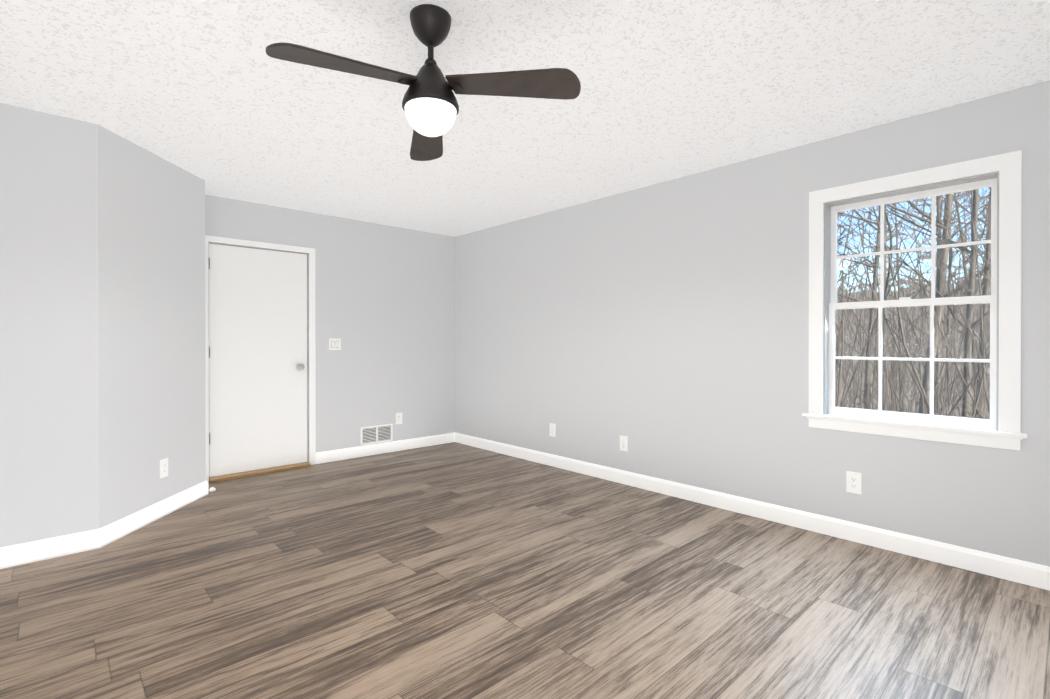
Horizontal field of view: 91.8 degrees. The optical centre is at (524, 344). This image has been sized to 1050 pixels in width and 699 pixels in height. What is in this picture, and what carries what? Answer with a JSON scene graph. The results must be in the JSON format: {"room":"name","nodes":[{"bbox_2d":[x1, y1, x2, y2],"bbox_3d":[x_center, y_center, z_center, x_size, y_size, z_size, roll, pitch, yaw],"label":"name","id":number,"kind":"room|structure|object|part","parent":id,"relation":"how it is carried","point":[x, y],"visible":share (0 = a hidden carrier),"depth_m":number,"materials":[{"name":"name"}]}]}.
{"room":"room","nodes":[
{"label":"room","id":0,"kind":"room"},
{"bbox_2d":[0,103,98,546],"bbox_3d":[-3.120,-0.043,2.404,1.690,2.440,0.120,0,0,-43],"label":"wall","id":1,"kind":"structure","parent":0,"point":[49,400],"depth_m":2.79,"materials":[{"name":"grey paint"}]},
{"bbox_2d":[98,125,205,528],"bbox_3d":[-2.531,-0.047,3.441,0.120,2.440,1.020,0,0,-1],"label":"wall","id":2,"kind":"structure","parent":0,"point":[151,299],"depth_m":3.33,"materials":[{"name":"grey paint"}]},
{"bbox_2d":[160,458,167,478],"bbox_3d":[-2.468,0.848,3.480,0.007,0.124,0.078,0,0,-1],"label":"electrical outlet","id":3,"kind":"object","parent":2,"relation":"attached to","point":[163,467],"visible":1,"depth_m":3.47,"materials":[{"name":"white plastic"}]},
{"bbox_2d":[0,432,1049,590],"bbox_3d":[-0.746,1.123,2.369,4.884,0.110,5.550,0,0,-43],"label":"baseboard","id":4,"kind":"structure","parent":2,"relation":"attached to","point":[1017,571],"depth_m":3.19,"materials":[{"name":"white wood"}]},
{"bbox_2d":[205,195,454,452],"bbox_3d":[-1.845,-0.054,5.210,2.934,2.440,0.120,0,0,-43],"label":"wall","id":5,"kind":"structure","parent":0,"point":[385,304],"depth_m":5.34,"materials":[{"name":"grey paint"}]},
{"bbox_2d":[209,243,307,476],"bbox_3d":[-2.394,0.138,4.615,0.832,2.003,0.109,0,0,-43],"label":"door","id":6,"kind":"structure","parent":5,"relation":"in","point":[258,359],"depth_m":4.61,"materials":[{"name":"white wood"}]},
{"bbox_3d":[-2.703,0.060,4.348,0.016,1.604,0.020,0,0,-43],"label":"door hinges","id":7,"kind":"part","parent":6,"relation":"part of","materials":[{"name":"silver metal"}]},
{"bbox_3d":[-2.129,0.218,4.836,0.064,0.064,0.073,0,0,-43],"label":"knob","id":8,"kind":"part","parent":6,"relation":"part of","materials":[{"name":"grey metal"}]},
{"bbox_2d":[209,462,310,481],"bbox_3d":[-2.414,1.156,4.649,0.830,0.025,0.178,0,0,-43],"label":"door threshold sill","id":9,"kind":"structure","parent":5,"relation":"attached to","point":[255,472],"depth_m":4.57,"materials":[{"name":"brown wood"}]},
{"bbox_2d":[205,235,315,481],"bbox_3d":[-2.428,0.122,4.660,0.954,2.092,0.136,0,0,-43],"label":"door frame","id":10,"kind":"structure","parent":5,"relation":"attached to","point":[311,380],"depth_m":4.90,"materials":[{"name":"white wood"}]},
{"bbox_2d":[329,338,340,349],"bbox_3d":[-1.895,0.002,5.075,0.116,0.115,0.010,0,0,-43],"label":"switch plate","id":11,"kind":"object","parent":5,"relation":"attached to","point":[334,344],"visible":1,"depth_m":5.07,"materials":[{"name":"white plastic"}]},
{"bbox_2d":[360,424,392,444],"bbox_3d":[-1.567,0.954,5.383,0.360,0.187,0.008,0,0,-43],"label":"air vent","id":12,"kind":"object","parent":5,"relation":"in","point":[376,434],"visible":1,"depth_m":5.38,"materials":[{"name":"white metal"}]},
{"bbox_2d":[396,412,401,423],"bbox_3d":[-1.376,0.813,5.560,0.078,0.124,0.007,0,0,-43],"label":"electrical outlet","id":13,"kind":"object","parent":5,"relation":"attached to","point":[398,418],"visible":1,"depth_m":5.56,"materials":[{"name":"white plastic"}]},
{"bbox_2d":[0,442,1049,698],"bbox_3d":[-0.735,1.228,2.380,5.154,0.100,5.790,0,0,-43],"label":"floor","id":14,"kind":"structure","parent":0,"point":[454,570],"depth_m":2.31,"materials":[{"name":"brown wood"}]},
{"bbox_2d":[0,0,1049,236],"bbox_3d":[-0.735,-1.322,2.370,5.154,0.120,5.790,0,0,-43],"label":"ceiling","id":15,"kind":"structure","parent":0,"point":[217,98],"depth_m":2.47,"materials":[{"name":"white paint"}]},
{"bbox_2d":[266,4,580,160],"bbox_3d":[-0.453,-1.034,1.881,0.927,0.453,1.045,0,0,-43],"label":"fan","id":16,"kind":"object","parent":15,"relation":"hanging from","point":[430,106],"visible":1,"depth_m":1.88,"materials":[{"name":"black metal"}]},
{"bbox_3d":[-0.364,-0.857,1.966,0.198,0.099,0.198,0,0,-43],"label":"light globe","id":17,"kind":"part","parent":16,"relation":"part of","materials":[{"name":"white glass"}]},
{"bbox_2d":[455,80,1049,566],"bbox_3d":[1.102,-0.049,4.073,0.150,2.440,5.790,0,0,-43],"label":"wall","id":18,"kind":"structure","parent":0,"point":[663,326],"depth_m":3.58,"materials":[{"name":"grey paint"}]},
{"bbox_2d":[550,423,555,436],"bbox_3d":[0.264,0.823,4.868,0.007,0.124,0.078,0,0,-43],"label":"electrical outlet","id":19,"kind":"object","parent":18,"relation":"attached to","point":[552,430],"visible":1,"depth_m":4.86,"materials":[{"name":"white plastic"}]},
{"bbox_2d":[620,435,627,451],"bbox_3d":[0.826,0.832,4.259,0.007,0.124,0.078,0,0,-43],"label":"electrical outlet","id":20,"kind":"object","parent":18,"relation":"attached to","point":[623,443],"visible":1,"depth_m":4.25,"materials":[{"name":"white plastic"}]},
{"bbox_2d":[846,471,861,493],"bbox_3d":[1.961,0.826,3.032,0.007,0.124,0.078,0,0,-43],"label":"electrical outlet","id":21,"kind":"object","parent":18,"relation":"attached to","point":[853,482],"visible":1,"depth_m":3.03,"materials":[{"name":"white plastic"}]},
{"bbox_2d":[802,150,1027,450],"bbox_3d":[2.159,-0.215,2.896,0.195,1.477,1.012,0,0,-43],"label":"window","id":22,"kind":"structure","parent":18,"relation":"in","point":[1005,169],"depth_m":2.82,"materials":[{"name":"white wood"}]},
{"bbox_3d":[2.187,-0.214,2.919,0.078,1.302,0.780,0,0,-43],"label":"window sashes","id":23,"kind":"part","parent":22,"relation":"part of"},
{"bbox_3d":[2.191,-0.219,2.923,0.040,1.222,0.720,0,0,-43],"label":"glass","id":24,"kind":"part","parent":22,"relation":"part of","materials":[{"name":"white"}]},
{"label":"outside","id":25,"kind":"structure","parent":0,"visible":0},
{"bbox_3d":[8.766,4.064,18.425,29.966,0.100,75.000,0,0,-43],"label":"ground","id":26,"kind":"structure","parent":25,"visible":0},
{"bbox_2d":[835,187,990,418],"bbox_3d":[11.974,-7.046,15.743,30.654,22.157,17.047,0,0,-43],"label":"trees","id":27,"kind":"object","parent":26,"relation":"on","point":[965,381],"depth_m":11.49,"materials":[{"name":"brown plant"}]}
]}

